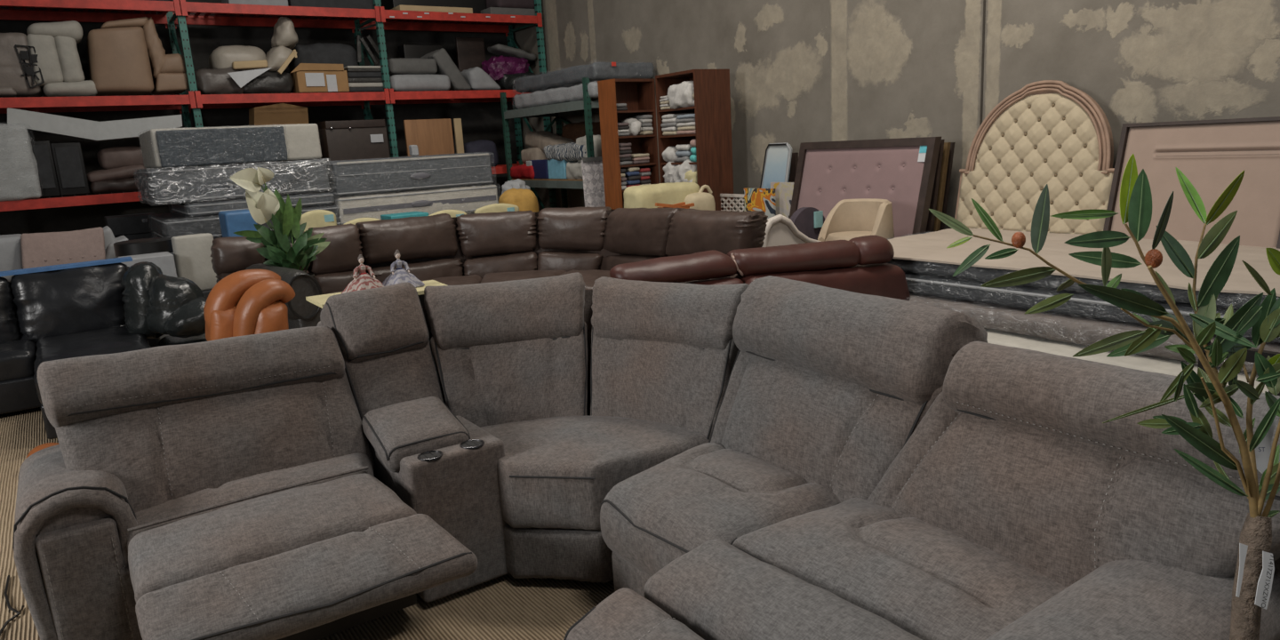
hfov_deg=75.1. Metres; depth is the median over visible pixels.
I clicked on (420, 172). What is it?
mattress
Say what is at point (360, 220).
dining chair
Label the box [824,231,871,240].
seat cushion
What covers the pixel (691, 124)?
folded blanket
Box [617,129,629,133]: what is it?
folded towel
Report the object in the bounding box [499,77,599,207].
storage shelf
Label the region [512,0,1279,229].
wall
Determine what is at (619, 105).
folded towel
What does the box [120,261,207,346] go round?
recliner chair
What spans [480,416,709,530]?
seat cushion
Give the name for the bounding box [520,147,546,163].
pillow
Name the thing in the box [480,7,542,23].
flat box
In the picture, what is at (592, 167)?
panel
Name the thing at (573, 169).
cloth bundle
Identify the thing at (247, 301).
recliner chair
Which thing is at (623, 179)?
book
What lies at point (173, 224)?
mattress
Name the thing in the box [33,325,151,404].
cushion
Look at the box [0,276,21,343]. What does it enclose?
cushion
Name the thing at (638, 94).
bookcase
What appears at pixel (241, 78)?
paper sheet
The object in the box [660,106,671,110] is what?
folded blanket
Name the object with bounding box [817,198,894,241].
barrel chair
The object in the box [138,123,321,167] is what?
mattress
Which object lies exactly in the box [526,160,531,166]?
box
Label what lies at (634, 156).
folded towel
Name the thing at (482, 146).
cloth bundle
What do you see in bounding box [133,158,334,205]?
mattress
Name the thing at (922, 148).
tag
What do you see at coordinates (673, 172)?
cloth bundle
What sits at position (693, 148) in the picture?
folded blanket
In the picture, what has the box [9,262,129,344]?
cushion
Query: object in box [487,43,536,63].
pillow
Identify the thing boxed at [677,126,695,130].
folded blanket
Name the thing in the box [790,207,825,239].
chair
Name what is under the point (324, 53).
seat cushion
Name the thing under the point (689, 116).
folded blanket
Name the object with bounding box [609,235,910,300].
leather sofa
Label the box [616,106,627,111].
folded towel
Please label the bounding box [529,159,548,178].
box
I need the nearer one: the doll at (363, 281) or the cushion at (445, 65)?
the doll at (363, 281)
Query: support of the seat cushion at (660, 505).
on the sectional sofa at (768, 458)
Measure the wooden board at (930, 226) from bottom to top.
1.463 m
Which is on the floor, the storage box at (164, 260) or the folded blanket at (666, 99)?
the storage box at (164, 260)
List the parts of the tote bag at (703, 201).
handle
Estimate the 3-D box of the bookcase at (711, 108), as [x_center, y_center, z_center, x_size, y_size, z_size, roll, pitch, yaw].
[0.641,-1.644,9.568,0.480,2.310,0.759,-11,14,-31]
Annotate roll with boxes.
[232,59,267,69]
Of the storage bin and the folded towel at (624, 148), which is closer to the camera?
the storage bin
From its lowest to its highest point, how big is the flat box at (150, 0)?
0.385 m
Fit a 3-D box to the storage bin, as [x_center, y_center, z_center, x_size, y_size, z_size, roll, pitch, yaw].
[-3.978,-0.815,8.302,0.284,0.543,0.400,-11,15,-33]
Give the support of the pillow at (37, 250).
on the armchair at (34, 250)
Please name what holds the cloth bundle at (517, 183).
on the box
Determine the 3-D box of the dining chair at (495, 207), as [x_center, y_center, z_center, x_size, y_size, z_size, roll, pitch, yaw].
[-1.675,-0.826,9.491,0.535,1.006,0.485,-11,15,-33]
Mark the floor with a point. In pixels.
(505, 607)
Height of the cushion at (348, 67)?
0.035 m
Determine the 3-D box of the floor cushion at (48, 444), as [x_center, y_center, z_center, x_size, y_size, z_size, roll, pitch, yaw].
[-3.279,0.757,4.612,0.200,0.140,0.256,-11,15,-33]
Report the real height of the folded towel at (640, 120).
0.054 m
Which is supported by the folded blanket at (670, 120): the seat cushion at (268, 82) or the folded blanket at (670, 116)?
the folded blanket at (670, 116)
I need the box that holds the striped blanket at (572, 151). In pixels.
[543,142,586,161]
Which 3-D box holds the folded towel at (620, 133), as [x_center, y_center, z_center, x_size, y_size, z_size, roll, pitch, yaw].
[-0.259,-2.108,9.484,0.189,0.045,0.271,-11,15,-33]
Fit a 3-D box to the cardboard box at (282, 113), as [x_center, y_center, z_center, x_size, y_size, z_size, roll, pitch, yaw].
[-4.898,-2.543,11.277,0.763,0.738,0.350,-11,15,-33]
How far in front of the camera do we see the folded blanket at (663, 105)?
9.47 m
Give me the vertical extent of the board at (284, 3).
0.395 m
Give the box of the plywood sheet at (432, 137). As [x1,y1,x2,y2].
[403,118,454,156]
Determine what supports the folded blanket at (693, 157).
on the bookcase at (711, 108)
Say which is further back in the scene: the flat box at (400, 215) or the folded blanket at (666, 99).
the folded blanket at (666, 99)
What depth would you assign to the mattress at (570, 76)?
10.56 m
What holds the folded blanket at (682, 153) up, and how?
on the folded blanket at (680, 159)
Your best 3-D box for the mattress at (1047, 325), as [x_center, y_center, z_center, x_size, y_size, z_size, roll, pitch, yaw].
[2.966,-0.063,5.149,1.618,0.135,3.027,-11,15,-33]
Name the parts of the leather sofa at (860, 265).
backrest, backrest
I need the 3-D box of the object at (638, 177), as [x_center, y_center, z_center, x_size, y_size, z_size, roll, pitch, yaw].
[-0.130,-1.647,9.665,0.178,0.057,0.271,-13,16,-39]
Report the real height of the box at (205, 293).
0.495 m
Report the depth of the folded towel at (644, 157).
9.58 m
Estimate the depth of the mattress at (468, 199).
9.77 m
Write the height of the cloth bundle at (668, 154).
0.200 m
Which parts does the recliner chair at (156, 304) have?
arm, seat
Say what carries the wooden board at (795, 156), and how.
on the floor
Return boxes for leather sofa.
[0,256,160,439]
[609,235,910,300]
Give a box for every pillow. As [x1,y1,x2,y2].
[20,227,105,268]
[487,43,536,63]
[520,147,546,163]
[525,130,575,152]
[621,117,641,135]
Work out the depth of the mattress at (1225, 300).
4.81 m
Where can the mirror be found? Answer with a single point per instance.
(777, 161)
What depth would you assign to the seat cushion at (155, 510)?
2.82 m
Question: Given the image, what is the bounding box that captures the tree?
[928,153,1279,639]
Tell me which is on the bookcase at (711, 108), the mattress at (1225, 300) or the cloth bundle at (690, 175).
the cloth bundle at (690, 175)
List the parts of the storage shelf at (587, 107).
post, post, post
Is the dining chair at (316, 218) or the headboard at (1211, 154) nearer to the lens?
the headboard at (1211, 154)
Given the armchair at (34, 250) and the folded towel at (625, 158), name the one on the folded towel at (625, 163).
the folded towel at (625, 158)
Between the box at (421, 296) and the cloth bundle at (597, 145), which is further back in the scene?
the cloth bundle at (597, 145)
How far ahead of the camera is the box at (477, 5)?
12.28 m
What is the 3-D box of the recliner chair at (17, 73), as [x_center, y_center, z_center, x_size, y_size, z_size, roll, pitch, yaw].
[-7.230,-2.891,9.489,0.666,0.694,0.716,-11,15,-33]
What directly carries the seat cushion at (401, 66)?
on the seat cushion at (403, 83)
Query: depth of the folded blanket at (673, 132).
9.47 m
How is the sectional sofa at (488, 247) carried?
on the floor
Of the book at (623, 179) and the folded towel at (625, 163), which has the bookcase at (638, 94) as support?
the folded towel at (625, 163)
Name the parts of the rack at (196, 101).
post, post, post, post, wood strip, post, post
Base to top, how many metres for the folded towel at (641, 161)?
0.047 m
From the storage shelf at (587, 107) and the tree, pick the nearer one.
the tree
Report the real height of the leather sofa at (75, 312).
0.911 m
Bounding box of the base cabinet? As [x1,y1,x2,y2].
[30,140,90,197]
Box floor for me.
[0,407,614,639]
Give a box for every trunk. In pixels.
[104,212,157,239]
[315,119,390,161]
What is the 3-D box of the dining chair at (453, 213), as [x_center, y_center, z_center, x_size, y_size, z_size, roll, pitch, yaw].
[-2.130,-0.705,9.067,0.453,0.998,0.485,-11,15,-33]
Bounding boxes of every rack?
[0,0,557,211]
[655,201,694,208]
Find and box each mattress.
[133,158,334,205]
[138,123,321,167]
[151,204,340,238]
[171,192,334,216]
[326,144,493,196]
[332,184,498,224]
[514,62,653,92]
[514,80,598,109]
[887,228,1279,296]
[887,258,1279,309]
[904,272,1279,342]
[908,292,1279,372]
[984,328,1268,392]
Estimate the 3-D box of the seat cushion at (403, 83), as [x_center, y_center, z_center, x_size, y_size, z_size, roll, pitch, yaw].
[-3.304,-3.441,12.189,0.934,0.286,0.762,-11,15,-33]
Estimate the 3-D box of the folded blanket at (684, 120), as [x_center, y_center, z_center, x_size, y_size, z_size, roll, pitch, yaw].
[0.623,-2.227,9.282,0.330,0.051,0.335,-11,15,-33]
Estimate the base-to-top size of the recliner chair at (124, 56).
0.875 m
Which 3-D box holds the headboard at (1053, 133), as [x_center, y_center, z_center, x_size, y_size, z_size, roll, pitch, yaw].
[3.110,-1.284,6.552,0.307,1.158,1.284,-11,15,-33]
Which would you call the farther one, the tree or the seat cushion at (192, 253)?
the seat cushion at (192, 253)
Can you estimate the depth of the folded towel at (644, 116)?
9.57 m
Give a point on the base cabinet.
(60, 166)
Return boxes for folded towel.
[616,103,626,107]
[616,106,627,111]
[617,122,628,126]
[617,126,629,129]
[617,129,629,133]
[618,132,629,135]
[618,142,631,147]
[618,146,631,151]
[619,150,631,154]
[619,153,631,158]
[619,157,631,161]
[619,160,632,165]
[630,114,652,119]
[631,152,649,158]
[631,156,649,160]
[632,160,649,164]
[637,119,652,122]
[637,130,653,135]
[640,122,652,127]
[640,127,653,131]
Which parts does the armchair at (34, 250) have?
armrest, backrest, armrest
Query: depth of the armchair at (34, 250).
7.45 m
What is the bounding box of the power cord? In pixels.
[0,575,24,636]
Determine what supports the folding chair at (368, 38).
on the cushion at (348, 67)
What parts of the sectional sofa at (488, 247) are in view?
backrest, armrest, panel, backrest, frame, backrest, frame, backrest, frame, backrest, frame, backrest, armrest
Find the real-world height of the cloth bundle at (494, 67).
0.440 m
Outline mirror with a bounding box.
[760,142,791,188]
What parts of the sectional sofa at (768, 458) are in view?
armrest, panel, frame, backrest, backrest, lid, frame, backrest, panel, panel, backrest, backrest, backrest, armrest, frame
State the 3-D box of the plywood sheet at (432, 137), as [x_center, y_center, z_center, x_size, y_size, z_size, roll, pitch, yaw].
[-3.084,-2.577,12.243,0.717,0.728,0.050,-11,15,-33]
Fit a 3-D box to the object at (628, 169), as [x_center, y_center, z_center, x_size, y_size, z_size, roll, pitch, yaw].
[-0.138,-1.744,9.646,0.162,0.056,0.270,-14,16,-40]
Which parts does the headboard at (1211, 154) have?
frame, frame, raised trim, frame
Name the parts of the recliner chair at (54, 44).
backrest, armrest, seat, armrest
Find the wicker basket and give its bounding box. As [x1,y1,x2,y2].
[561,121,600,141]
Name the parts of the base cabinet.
panel, panel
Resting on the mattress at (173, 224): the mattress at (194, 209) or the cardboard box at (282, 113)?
the mattress at (194, 209)
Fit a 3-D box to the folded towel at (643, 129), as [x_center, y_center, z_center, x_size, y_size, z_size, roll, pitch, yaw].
[0.023,-2.219,9.694,0.166,0.053,0.273,-11,15,-33]
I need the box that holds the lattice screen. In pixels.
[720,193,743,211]
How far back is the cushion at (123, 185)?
9.98 m
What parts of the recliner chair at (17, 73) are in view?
seat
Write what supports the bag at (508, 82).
on the rack at (196, 101)
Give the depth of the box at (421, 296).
3.83 m
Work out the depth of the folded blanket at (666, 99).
9.45 m
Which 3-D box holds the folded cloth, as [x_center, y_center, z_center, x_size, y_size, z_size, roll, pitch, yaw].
[-1.587,-2.192,12.292,0.462,0.243,0.763,-11,15,-33]
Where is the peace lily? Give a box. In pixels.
[229,167,330,277]
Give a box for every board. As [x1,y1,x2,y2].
[7,107,182,141]
[221,0,288,6]
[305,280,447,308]
[788,152,798,182]
[925,139,944,232]
[933,142,951,231]
[939,142,955,230]
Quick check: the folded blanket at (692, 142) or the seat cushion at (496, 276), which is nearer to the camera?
the seat cushion at (496, 276)
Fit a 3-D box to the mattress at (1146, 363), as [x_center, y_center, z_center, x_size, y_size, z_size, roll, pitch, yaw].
[2.904,0.190,5.146,1.668,0.337,2.968,-11,15,-33]
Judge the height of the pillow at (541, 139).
0.463 m
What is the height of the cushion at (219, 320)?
0.275 m
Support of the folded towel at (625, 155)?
on the folded towel at (625, 158)
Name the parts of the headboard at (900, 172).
frame, frame, frame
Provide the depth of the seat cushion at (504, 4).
12.57 m
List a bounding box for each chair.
[0,32,44,97]
[26,20,97,96]
[86,16,188,95]
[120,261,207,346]
[203,269,295,341]
[299,209,336,231]
[344,217,379,224]
[355,23,380,64]
[428,209,466,217]
[474,203,519,213]
[762,214,820,247]
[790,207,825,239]
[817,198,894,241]
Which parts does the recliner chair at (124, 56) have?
backrest, armrest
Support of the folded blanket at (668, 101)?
on the folded blanket at (663, 105)
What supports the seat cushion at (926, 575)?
on the sectional sofa at (768, 458)
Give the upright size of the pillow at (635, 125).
0.217 m
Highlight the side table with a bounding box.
[113,237,173,256]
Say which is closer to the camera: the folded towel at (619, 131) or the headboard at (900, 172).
the headboard at (900, 172)
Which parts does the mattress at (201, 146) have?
panel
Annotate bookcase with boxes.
[597,79,659,209]
[655,68,733,211]
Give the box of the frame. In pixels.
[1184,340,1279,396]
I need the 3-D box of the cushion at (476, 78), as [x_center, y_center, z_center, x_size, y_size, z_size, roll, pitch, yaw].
[-2.471,-3.657,12.703,0.522,0.354,0.656,-11,15,-33]
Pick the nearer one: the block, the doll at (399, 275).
the doll at (399, 275)
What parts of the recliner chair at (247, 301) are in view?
armrest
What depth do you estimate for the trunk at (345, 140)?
11.46 m
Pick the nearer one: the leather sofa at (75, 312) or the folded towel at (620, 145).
the leather sofa at (75, 312)
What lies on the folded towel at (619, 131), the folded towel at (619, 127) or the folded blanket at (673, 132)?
the folded towel at (619, 127)
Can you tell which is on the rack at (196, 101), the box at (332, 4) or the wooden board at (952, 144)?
the box at (332, 4)
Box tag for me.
[919,145,927,152]
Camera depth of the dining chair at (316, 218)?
8.23 m
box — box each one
[18,0,171,10]
[117,251,176,338]
[202,289,211,297]
[248,103,308,125]
[288,0,374,18]
[289,63,349,93]
[380,211,428,219]
[381,0,486,23]
[390,4,472,13]
[418,283,447,305]
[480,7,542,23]
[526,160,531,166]
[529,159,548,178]
[547,159,572,178]
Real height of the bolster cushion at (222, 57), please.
0.429 m
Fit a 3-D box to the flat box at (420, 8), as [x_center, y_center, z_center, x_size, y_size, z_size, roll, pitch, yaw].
[-3.093,-4.487,12.181,1.097,0.084,0.700,-11,15,-33]
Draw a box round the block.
[0,123,41,201]
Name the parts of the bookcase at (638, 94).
panel, panel, panel, shelf, shelf, shelf, panel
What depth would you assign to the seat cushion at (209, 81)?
10.45 m
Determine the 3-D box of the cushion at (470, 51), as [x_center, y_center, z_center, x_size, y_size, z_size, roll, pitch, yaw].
[-3.019,-3.908,12.829,1.281,0.831,0.300,-11,15,-33]
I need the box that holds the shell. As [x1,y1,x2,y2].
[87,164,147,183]
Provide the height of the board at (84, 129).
0.393 m
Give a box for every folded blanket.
[659,97,668,102]
[659,104,670,107]
[660,100,669,104]
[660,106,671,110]
[660,121,679,127]
[661,126,678,131]
[662,112,693,119]
[662,118,677,123]
[662,130,678,135]
[675,144,692,151]
[675,150,693,156]
[676,113,695,119]
[676,118,695,122]
[676,121,695,127]
[676,129,695,135]
[676,156,689,162]
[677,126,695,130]
[689,138,695,146]
[689,154,696,161]
[690,146,695,154]
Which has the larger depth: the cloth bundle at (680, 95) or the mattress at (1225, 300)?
the cloth bundle at (680, 95)
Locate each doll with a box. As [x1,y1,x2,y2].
[341,254,383,293]
[382,249,424,287]
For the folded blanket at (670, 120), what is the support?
on the folded blanket at (668, 124)
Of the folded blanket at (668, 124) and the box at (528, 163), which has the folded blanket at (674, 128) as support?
the folded blanket at (668, 124)
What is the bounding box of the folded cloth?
[510,163,534,178]
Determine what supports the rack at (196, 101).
on the floor
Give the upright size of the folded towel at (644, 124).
0.051 m
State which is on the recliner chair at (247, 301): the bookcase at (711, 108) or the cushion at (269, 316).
the cushion at (269, 316)
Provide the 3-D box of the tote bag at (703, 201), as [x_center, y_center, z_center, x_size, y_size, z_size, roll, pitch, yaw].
[0.616,-1.138,8.723,0.380,0.539,0.286,-11,15,-33]
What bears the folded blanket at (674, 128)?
on the folded blanket at (673, 132)
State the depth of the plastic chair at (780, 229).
6.72 m
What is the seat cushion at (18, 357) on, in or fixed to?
on the leather sofa at (75, 312)
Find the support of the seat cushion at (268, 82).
on the rack at (196, 101)
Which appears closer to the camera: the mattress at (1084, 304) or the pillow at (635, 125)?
the mattress at (1084, 304)
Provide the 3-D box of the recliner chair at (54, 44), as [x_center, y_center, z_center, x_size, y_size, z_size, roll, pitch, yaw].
[-6.747,-3.031,9.707,0.622,0.846,0.526,-11,15,-33]
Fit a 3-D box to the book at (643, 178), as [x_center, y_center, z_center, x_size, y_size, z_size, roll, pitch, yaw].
[-0.002,-1.665,9.769,0.146,0.051,0.275,-11,15,-33]
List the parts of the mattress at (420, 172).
cap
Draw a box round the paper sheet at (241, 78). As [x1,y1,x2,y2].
[227,67,271,87]
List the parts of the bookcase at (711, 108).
panel, panel, shelf, shelf, shelf, panel, panel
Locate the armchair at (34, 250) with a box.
[0,225,127,281]
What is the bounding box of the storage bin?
[218,208,257,237]
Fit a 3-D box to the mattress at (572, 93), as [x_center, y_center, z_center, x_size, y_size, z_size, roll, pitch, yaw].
[-0.823,-3.071,11.368,0.997,0.251,2.302,-11,15,-33]
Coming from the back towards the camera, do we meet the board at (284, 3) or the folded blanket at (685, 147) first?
the board at (284, 3)
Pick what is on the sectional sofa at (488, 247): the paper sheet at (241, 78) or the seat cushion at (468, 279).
the seat cushion at (468, 279)
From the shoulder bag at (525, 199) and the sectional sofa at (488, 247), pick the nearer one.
the sectional sofa at (488, 247)
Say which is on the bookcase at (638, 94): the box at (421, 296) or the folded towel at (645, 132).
the folded towel at (645, 132)
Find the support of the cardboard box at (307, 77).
on the rack at (196, 101)
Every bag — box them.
[496,72,535,89]
[498,187,538,212]
[684,184,715,210]
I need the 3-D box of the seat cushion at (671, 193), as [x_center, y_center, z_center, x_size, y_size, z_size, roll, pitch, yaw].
[0.241,-1.143,8.686,0.871,0.568,0.361,-11,15,-33]
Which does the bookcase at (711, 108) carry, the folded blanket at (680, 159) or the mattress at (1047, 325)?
the folded blanket at (680, 159)
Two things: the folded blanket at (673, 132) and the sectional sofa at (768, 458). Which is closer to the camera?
the sectional sofa at (768, 458)
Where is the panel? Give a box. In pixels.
[581,156,605,207]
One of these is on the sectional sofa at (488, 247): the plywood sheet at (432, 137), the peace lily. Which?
the peace lily
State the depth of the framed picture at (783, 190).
8.38 m
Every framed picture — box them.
[744,188,775,218]
[770,182,794,217]
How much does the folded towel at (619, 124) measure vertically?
0.043 m
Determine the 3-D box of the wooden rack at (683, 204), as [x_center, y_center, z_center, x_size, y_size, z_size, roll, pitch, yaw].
[0.356,-0.689,8.325,0.464,1.000,0.080,-11,15,-33]
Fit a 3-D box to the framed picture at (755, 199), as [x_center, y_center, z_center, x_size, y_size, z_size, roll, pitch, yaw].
[1.248,-0.832,8.627,0.030,1.052,0.436,-11,15,-33]
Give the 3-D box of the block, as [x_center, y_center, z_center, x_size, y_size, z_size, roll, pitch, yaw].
[-7.190,-1.797,9.498,0.591,0.913,0.745,-11,15,-33]
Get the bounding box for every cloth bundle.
[463,139,498,167]
[481,55,529,82]
[501,178,530,194]
[565,161,582,179]
[576,134,601,162]
[662,146,679,162]
[663,159,696,183]
[667,80,694,109]
[684,169,697,183]
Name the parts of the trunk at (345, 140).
lid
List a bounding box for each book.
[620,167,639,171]
[621,176,626,182]
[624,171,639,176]
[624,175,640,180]
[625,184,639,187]
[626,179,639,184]
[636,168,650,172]
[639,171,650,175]
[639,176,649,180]
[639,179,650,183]
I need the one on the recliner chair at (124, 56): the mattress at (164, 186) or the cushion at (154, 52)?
the cushion at (154, 52)
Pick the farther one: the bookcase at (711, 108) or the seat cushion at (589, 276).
the bookcase at (711, 108)
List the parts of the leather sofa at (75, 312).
panel, panel, foam strip, frame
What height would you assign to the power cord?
0.010 m
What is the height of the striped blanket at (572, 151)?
0.268 m
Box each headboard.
[788,136,941,237]
[954,80,1114,234]
[1103,116,1279,248]
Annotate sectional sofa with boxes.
[12,272,1279,639]
[210,206,767,328]
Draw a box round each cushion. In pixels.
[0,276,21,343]
[0,339,36,381]
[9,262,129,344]
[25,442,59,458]
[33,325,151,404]
[88,176,140,193]
[96,145,143,169]
[126,453,374,551]
[142,16,165,78]
[171,232,217,291]
[194,66,244,94]
[205,306,236,341]
[208,45,266,71]
[242,71,293,94]
[254,301,288,334]
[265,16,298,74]
[288,42,358,72]
[344,65,380,70]
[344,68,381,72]
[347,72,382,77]
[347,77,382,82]
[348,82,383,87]
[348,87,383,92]
[376,57,437,76]
[389,73,450,91]
[398,37,485,71]
[420,48,471,90]
[420,274,481,285]
[460,66,500,90]
[480,270,567,283]
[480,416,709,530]
[485,0,534,8]
[560,269,610,289]
[600,442,840,576]
[623,182,700,207]
[732,497,1067,639]
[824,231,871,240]

